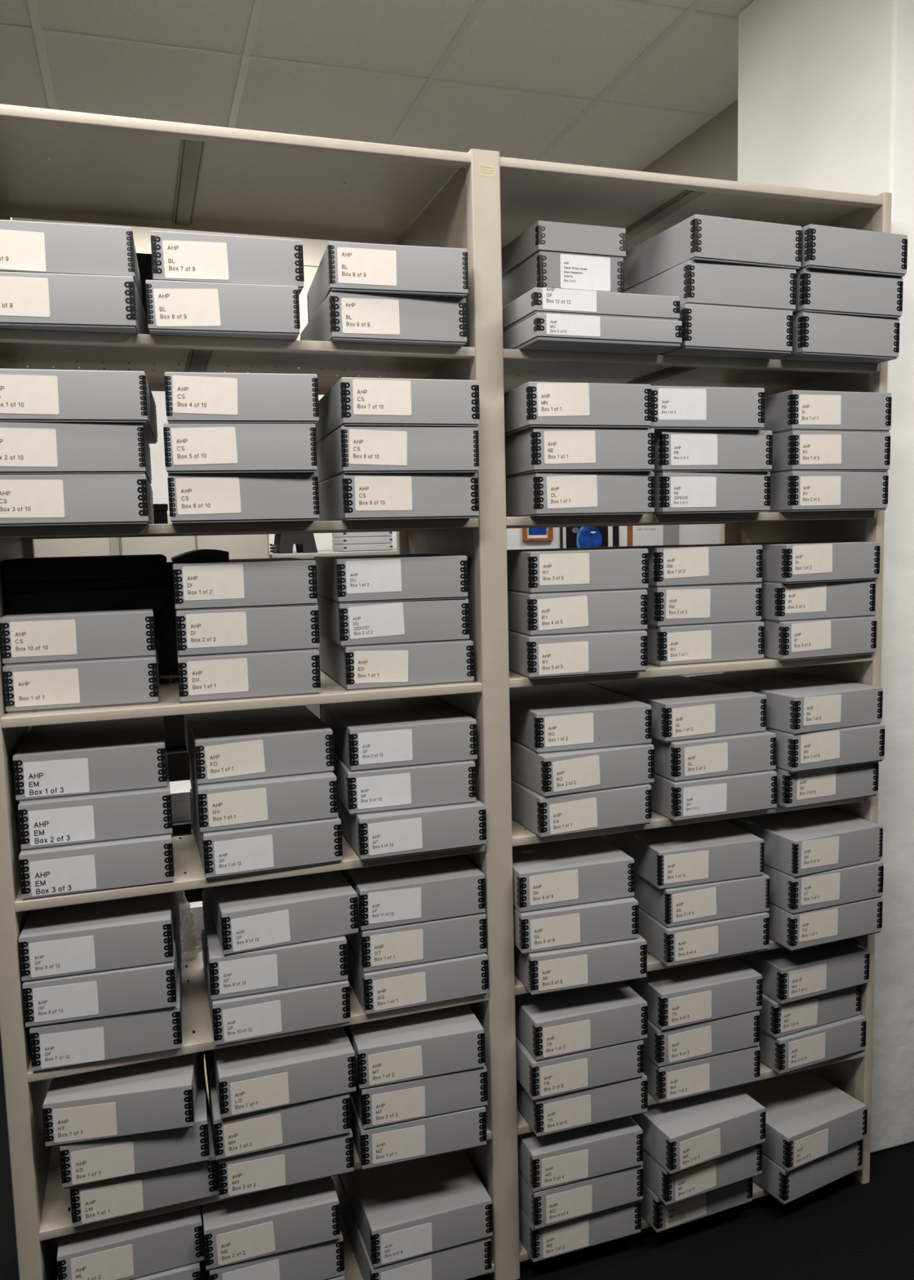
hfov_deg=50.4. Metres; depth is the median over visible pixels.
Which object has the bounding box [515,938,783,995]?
metal shelf
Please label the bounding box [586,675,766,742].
box
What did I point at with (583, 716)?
box
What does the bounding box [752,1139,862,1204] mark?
box
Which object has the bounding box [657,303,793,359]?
box
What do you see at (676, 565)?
box
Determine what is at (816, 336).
box
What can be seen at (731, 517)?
metal shelf
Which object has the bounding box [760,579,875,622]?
box
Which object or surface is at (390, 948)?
box
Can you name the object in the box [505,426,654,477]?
box
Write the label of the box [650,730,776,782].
box
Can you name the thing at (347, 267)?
box
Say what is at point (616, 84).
ceiling
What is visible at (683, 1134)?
box
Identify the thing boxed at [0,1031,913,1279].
floor
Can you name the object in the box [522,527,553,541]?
framed picture
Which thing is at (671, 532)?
trim
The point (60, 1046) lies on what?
box
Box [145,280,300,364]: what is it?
box
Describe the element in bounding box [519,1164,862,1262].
metal shelf
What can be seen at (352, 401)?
box
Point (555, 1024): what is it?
box
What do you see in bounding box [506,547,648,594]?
box
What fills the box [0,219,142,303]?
box
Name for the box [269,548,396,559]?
countertop
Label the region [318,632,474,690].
box
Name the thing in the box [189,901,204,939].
carton
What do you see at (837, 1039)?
box
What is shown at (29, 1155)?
upright
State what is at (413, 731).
box
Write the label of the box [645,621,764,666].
box
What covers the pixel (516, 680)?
metal shelf
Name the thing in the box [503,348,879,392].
metal shelf
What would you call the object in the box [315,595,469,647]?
box
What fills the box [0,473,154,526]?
box
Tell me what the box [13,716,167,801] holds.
box
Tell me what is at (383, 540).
box
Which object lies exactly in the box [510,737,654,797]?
box
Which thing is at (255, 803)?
box
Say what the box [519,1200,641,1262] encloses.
box
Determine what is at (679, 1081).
box
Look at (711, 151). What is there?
wall
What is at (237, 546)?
storage cabinet
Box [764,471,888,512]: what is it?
box
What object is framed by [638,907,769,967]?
box
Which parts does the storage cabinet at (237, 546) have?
door, door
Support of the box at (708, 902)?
on the box at (675, 946)
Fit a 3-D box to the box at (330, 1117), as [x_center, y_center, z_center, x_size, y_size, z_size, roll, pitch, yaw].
[-0.403,0.953,2.117,0.270,0.088,0.387,-3,6,-17]
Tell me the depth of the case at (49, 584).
1.88 m
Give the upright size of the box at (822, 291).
0.088 m
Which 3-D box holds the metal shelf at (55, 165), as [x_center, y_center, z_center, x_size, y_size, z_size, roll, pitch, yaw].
[-0.493,-0.949,2.031,0.914,0.019,0.556,-3,6,-18]
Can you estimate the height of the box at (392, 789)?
0.088 m
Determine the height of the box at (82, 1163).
0.088 m
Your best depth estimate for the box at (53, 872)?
1.81 m
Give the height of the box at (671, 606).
0.088 m
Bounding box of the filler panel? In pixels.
[109,537,119,555]
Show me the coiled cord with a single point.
(275, 549)
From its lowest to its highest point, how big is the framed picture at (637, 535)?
0.350 m
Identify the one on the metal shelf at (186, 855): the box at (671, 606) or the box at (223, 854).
the box at (223, 854)
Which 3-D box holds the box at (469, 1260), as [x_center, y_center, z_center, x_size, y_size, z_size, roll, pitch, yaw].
[-0.116,1.336,2.260,0.270,0.088,0.387,-3,6,-19]
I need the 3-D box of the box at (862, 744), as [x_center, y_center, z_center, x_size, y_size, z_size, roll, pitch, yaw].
[0.819,0.235,2.432,0.270,0.088,0.387,-4,6,-21]
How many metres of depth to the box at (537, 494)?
2.01 m
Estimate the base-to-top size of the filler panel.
1.790 m
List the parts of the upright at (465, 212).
post, panel, post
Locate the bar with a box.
[172,822,191,834]
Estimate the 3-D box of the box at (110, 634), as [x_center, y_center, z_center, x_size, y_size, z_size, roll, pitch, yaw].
[-0.765,-0.022,1.996,0.270,0.088,0.387,-3,6,-18]
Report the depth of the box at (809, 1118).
2.38 m
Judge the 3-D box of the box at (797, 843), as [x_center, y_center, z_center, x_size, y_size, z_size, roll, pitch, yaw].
[0.821,0.479,2.451,0.270,0.088,0.387,-4,7,-23]
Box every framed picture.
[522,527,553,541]
[560,525,619,548]
[626,524,663,546]
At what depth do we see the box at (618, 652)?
2.06 m
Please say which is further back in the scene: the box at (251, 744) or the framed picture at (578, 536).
the framed picture at (578, 536)
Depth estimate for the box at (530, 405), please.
1.97 m
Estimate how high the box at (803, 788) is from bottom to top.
0.088 m
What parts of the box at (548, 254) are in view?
lid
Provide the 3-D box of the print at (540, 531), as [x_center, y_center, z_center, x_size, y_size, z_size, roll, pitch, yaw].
[0.576,-0.859,6.947,0.137,0.210,0.002,-3,6,-18]
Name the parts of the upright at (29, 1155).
post, post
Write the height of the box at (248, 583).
0.088 m
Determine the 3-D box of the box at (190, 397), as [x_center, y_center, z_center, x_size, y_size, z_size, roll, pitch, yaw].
[-0.429,-0.455,1.934,0.270,0.088,0.387,-3,6,-13]
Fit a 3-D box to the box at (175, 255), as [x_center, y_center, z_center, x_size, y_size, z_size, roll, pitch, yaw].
[-0.470,-0.709,1.949,0.270,0.088,0.387,-3,6,-17]
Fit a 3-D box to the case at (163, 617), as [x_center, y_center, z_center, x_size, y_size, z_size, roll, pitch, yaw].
[-0.690,-0.052,2.289,0.120,0.262,0.090,-3,6,-18]
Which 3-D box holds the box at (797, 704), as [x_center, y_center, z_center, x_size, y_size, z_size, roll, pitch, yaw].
[0.808,0.147,2.423,0.270,0.088,0.387,-4,7,-24]
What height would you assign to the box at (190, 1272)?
0.088 m
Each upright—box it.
[0,212,58,1279]
[396,148,519,1279]
[718,191,892,1183]
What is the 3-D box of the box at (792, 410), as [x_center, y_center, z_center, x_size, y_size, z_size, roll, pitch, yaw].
[0.805,-0.531,2.360,0.270,0.088,0.387,-3,6,-18]
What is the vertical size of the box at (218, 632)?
0.088 m
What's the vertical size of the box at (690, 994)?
0.088 m
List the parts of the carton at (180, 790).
lid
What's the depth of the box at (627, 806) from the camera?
2.10 m
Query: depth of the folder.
2.02 m
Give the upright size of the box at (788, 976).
0.088 m
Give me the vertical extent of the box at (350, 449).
0.088 m
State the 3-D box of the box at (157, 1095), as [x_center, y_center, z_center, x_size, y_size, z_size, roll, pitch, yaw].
[-0.676,0.880,2.021,0.270,0.088,0.387,-3,6,-11]
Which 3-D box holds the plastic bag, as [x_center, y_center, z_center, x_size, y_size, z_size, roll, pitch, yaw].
[-0.664,0.627,2.312,0.092,0.245,0.090,-1,6,6]
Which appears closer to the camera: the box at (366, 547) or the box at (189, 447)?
the box at (189, 447)
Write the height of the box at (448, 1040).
0.088 m
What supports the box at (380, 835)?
on the metal shelf at (186, 855)
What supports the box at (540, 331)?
on the metal shelf at (770, 375)
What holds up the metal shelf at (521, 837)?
attached to the upright at (465, 212)
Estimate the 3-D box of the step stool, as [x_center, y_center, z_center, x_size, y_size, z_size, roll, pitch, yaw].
[-0.867,-0.548,5.173,0.200,0.168,0.290,-3,6,-18]
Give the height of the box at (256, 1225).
0.088 m
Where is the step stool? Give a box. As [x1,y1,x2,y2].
[273,533,317,553]
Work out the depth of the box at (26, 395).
1.68 m
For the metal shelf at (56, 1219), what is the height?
0.019 m
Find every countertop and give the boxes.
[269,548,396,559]
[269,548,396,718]
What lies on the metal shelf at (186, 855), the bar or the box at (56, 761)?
the bar
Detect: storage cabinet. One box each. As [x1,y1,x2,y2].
[34,537,110,710]
[119,513,270,561]
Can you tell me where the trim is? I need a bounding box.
[663,524,679,545]
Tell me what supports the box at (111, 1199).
on the metal shelf at (56, 1219)
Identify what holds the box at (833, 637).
on the metal shelf at (516, 680)
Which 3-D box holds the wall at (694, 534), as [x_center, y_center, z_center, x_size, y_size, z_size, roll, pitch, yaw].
[-0.576,-0.640,6.654,8.800,3.210,0.100,-3,6,-18]
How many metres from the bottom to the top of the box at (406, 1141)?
0.088 m
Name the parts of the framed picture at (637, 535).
frame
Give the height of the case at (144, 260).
0.262 m
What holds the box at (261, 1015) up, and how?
on the metal shelf at (196, 1014)
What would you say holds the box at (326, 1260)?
on the box at (341, 1277)
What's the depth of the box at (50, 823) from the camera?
1.82 m
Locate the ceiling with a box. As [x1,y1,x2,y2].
[0,0,754,171]
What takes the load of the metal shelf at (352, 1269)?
attached to the upright at (465, 212)
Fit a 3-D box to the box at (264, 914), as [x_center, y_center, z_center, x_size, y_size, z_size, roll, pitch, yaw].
[-0.394,0.545,2.102,0.270,0.088,0.387,-4,6,-20]
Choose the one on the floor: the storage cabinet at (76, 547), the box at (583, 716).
the storage cabinet at (76, 547)
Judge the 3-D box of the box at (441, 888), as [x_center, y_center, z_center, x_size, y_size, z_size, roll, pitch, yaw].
[-0.127,0.528,2.200,0.270,0.088,0.387,-3,6,-18]
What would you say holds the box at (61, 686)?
on the metal shelf at (169, 703)
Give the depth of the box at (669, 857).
2.23 m
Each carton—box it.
[169,779,191,822]
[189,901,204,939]
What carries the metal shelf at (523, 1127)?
attached to the upright at (465, 212)
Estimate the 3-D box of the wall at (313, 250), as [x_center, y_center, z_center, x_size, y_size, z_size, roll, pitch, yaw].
[-1.934,-1.579,4.427,4.960,0.710,0.300,-3,6,-18]
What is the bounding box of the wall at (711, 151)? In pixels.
[641,99,737,181]
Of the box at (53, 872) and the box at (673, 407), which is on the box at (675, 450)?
the box at (673, 407)
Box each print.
[528,527,546,534]
[565,526,608,548]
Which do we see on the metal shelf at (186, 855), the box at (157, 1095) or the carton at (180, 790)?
the carton at (180, 790)
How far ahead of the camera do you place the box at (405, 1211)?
2.10 m
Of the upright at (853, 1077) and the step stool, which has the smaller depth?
the upright at (853, 1077)
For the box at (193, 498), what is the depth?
1.78 m
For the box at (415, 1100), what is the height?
0.088 m
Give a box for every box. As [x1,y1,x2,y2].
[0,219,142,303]
[0,271,149,363]
[0,368,157,444]
[0,422,151,484]
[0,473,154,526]
[0,608,155,665]
[2,639,159,713]
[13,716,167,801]
[17,750,173,850]
[18,834,174,900]
[18,891,175,982]
[22,894,180,1028]
[29,932,182,1072]
[42,1031,201,1146]
[57,1204,204,1279]
[57,1262,200,1279]
[59,1051,209,1188]
[70,1077,217,1227]
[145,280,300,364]
[151,230,304,295]
[163,422,317,474]
[164,372,319,426]
[167,472,319,524]
[171,557,317,611]
[173,600,319,657]
[176,644,320,703]
[183,705,334,785]
[188,755,337,833]
[190,788,342,879]
[200,1204,344,1279]
[200,1206,344,1279]
[201,928,351,1046]
[201,1176,340,1270]
[202,890,348,1000]
[203,870,358,955]
[204,1049,351,1160]
[210,1026,356,1119]
[216,1129,354,1199]
[300,291,467,370]
[306,241,468,321]
[313,553,468,603]
[315,377,479,444]
[315,425,479,483]
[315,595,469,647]
[317,472,479,520]
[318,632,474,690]
[320,695,477,772]
[332,531,392,537]
[332,536,392,544]
[332,543,392,551]
[332,1174,491,1279]
[333,750,476,815]
[337,795,486,861]
[339,854,485,931]
[340,1150,493,1268]
[343,1004,485,1089]
[344,935,488,1015]
[345,913,487,973]
[349,1093,486,1169]
[351,1065,488,1129]
[501,220,626,307]
[502,287,679,332]
[502,312,682,376]
[504,381,651,436]
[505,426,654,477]
[505,471,654,516]
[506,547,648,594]
[507,590,648,636]
[508,631,648,679]
[509,682,652,754]
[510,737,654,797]
[511,779,652,838]
[512,828,635,912]
[513,897,639,954]
[514,933,647,995]
[515,981,648,1061]
[515,1035,644,1101]
[516,1072,648,1137]
[517,1115,643,1192]
[518,1164,643,1230]
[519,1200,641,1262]
[586,544,763,587]
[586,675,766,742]
[599,819,764,889]
[623,213,802,291]
[624,260,796,311]
[624,952,762,1031]
[631,1086,765,1174]
[633,872,769,928]
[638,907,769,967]
[640,1177,752,1233]
[642,1142,762,1205]
[643,1010,759,1067]
[643,1045,760,1103]
[644,583,762,627]
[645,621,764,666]
[647,385,764,431]
[649,770,777,822]
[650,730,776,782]
[651,429,773,473]
[652,471,770,514]
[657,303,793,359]
[688,668,883,734]
[711,542,879,583]
[724,806,883,877]
[733,939,870,1004]
[736,1069,867,1172]
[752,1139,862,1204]
[758,1013,866,1075]
[759,985,861,1038]
[760,390,892,434]
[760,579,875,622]
[760,616,876,661]
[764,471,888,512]
[764,860,884,914]
[766,724,884,773]
[766,897,883,951]
[768,431,890,473]
[770,311,900,363]
[773,761,879,808]
[792,268,903,318]
[795,224,907,277]
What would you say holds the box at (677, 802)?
on the metal shelf at (521, 837)
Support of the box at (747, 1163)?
on the box at (661, 1217)
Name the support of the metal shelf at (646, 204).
attached to the upright at (465, 212)
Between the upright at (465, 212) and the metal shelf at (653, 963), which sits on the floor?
the upright at (465, 212)
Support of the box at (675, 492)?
on the metal shelf at (731, 517)
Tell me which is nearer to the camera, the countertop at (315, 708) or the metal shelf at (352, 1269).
the metal shelf at (352, 1269)
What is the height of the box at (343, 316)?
0.088 m
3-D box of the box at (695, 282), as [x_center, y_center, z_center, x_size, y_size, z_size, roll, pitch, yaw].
[0.536,-0.760,2.219,0.270,0.088,0.387,-3,6,-19]
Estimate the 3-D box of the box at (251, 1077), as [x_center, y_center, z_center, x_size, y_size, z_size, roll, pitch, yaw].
[-0.394,0.865,2.105,0.270,0.088,0.387,-3,6,-18]
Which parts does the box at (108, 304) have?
lid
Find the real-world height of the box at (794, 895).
0.088 m
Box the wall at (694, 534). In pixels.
[149,391,718,677]
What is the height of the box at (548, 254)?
0.175 m
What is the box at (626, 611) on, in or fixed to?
on the box at (618, 652)
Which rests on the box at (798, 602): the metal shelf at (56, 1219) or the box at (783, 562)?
the box at (783, 562)
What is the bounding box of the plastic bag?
[175,890,202,959]
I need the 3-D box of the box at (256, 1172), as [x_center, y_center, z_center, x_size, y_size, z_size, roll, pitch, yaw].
[-0.397,1.040,2.134,0.270,0.088,0.387,-3,6,-17]
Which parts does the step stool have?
leg panel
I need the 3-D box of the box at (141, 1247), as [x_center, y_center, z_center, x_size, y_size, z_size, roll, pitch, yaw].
[-0.698,1.191,2.075,0.270,0.088,0.387,-3,6,-19]
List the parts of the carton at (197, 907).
lid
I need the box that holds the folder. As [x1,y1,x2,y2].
[171,549,229,562]
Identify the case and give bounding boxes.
[3,554,168,614]
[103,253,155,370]
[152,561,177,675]
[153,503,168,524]
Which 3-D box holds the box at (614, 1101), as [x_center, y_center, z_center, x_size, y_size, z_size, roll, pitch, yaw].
[0.240,1.009,2.318,0.270,0.088,0.387,-3,6,-18]
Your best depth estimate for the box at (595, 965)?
2.09 m
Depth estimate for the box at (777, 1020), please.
2.35 m
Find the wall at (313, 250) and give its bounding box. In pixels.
[12,217,376,376]
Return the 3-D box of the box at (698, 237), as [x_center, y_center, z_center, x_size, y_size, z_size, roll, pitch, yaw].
[0.541,-0.848,2.204,0.270,0.088,0.387,-4,6,-21]
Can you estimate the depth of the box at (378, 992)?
2.03 m
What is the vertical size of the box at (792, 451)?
0.088 m
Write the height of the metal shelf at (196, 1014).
0.019 m
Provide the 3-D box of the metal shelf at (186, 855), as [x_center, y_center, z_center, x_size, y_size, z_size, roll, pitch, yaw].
[-0.460,0.439,2.177,0.914,0.019,0.556,-3,6,-18]
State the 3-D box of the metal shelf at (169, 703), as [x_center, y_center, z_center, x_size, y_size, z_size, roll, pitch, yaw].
[-0.468,0.099,2.142,0.914,0.019,0.556,-3,6,-18]
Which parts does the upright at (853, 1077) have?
post, post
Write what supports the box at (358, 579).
on the box at (440, 620)
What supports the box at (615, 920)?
on the box at (595, 965)
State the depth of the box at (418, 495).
1.89 m
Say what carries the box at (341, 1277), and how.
on the metal shelf at (352, 1269)
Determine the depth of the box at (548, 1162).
2.15 m
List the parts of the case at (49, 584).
case lid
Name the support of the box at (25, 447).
on the box at (101, 499)
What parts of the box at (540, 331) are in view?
lid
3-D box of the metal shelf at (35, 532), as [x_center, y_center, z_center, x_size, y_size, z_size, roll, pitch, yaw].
[-0.476,-0.240,2.106,0.914,0.019,0.556,-3,6,-18]
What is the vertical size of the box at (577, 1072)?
0.088 m
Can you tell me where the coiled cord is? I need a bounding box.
[270,543,279,553]
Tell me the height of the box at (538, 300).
0.050 m
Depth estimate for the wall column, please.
2.48 m
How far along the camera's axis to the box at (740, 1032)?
2.23 m
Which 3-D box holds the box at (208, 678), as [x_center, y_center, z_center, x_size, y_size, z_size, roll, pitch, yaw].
[-0.455,0.053,2.065,0.270,0.088,0.387,-3,6,-16]
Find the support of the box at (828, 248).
on the box at (822, 291)
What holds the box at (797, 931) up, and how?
on the metal shelf at (653, 963)
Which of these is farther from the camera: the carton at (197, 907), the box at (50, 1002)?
the carton at (197, 907)
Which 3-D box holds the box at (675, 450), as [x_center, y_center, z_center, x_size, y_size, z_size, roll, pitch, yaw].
[0.507,-0.426,2.273,0.270,0.088,0.387,-3,6,-16]
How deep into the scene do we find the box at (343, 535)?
5.27 m
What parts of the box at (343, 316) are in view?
lid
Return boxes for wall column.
[737,0,913,1153]
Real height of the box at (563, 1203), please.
0.088 m
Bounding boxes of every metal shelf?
[0,103,471,244]
[0,328,475,395]
[0,518,479,539]
[1,669,482,728]
[14,820,485,911]
[27,939,488,1082]
[39,1053,491,1240]
[199,1211,494,1279]
[499,156,883,251]
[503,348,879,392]
[506,510,876,528]
[509,653,873,688]
[511,796,870,846]
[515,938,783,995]
[517,1049,865,1134]
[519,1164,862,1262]
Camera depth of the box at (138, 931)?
1.83 m
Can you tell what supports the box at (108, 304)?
on the metal shelf at (37, 348)
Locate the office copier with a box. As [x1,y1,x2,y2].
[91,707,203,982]
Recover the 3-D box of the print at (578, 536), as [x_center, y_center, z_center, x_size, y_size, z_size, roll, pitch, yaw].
[0.950,-0.751,7.080,0.337,0.450,0.002,-3,6,-18]
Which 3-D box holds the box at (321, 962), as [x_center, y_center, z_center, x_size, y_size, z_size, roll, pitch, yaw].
[-0.404,0.634,2.102,0.270,0.088,0.387,-3,6,-16]
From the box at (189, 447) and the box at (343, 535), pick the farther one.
the box at (343, 535)
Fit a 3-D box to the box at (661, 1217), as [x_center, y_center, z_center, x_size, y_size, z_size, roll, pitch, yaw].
[0.510,1.294,2.448,0.270,0.088,0.387,-4,6,-22]
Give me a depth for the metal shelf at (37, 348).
1.94 m

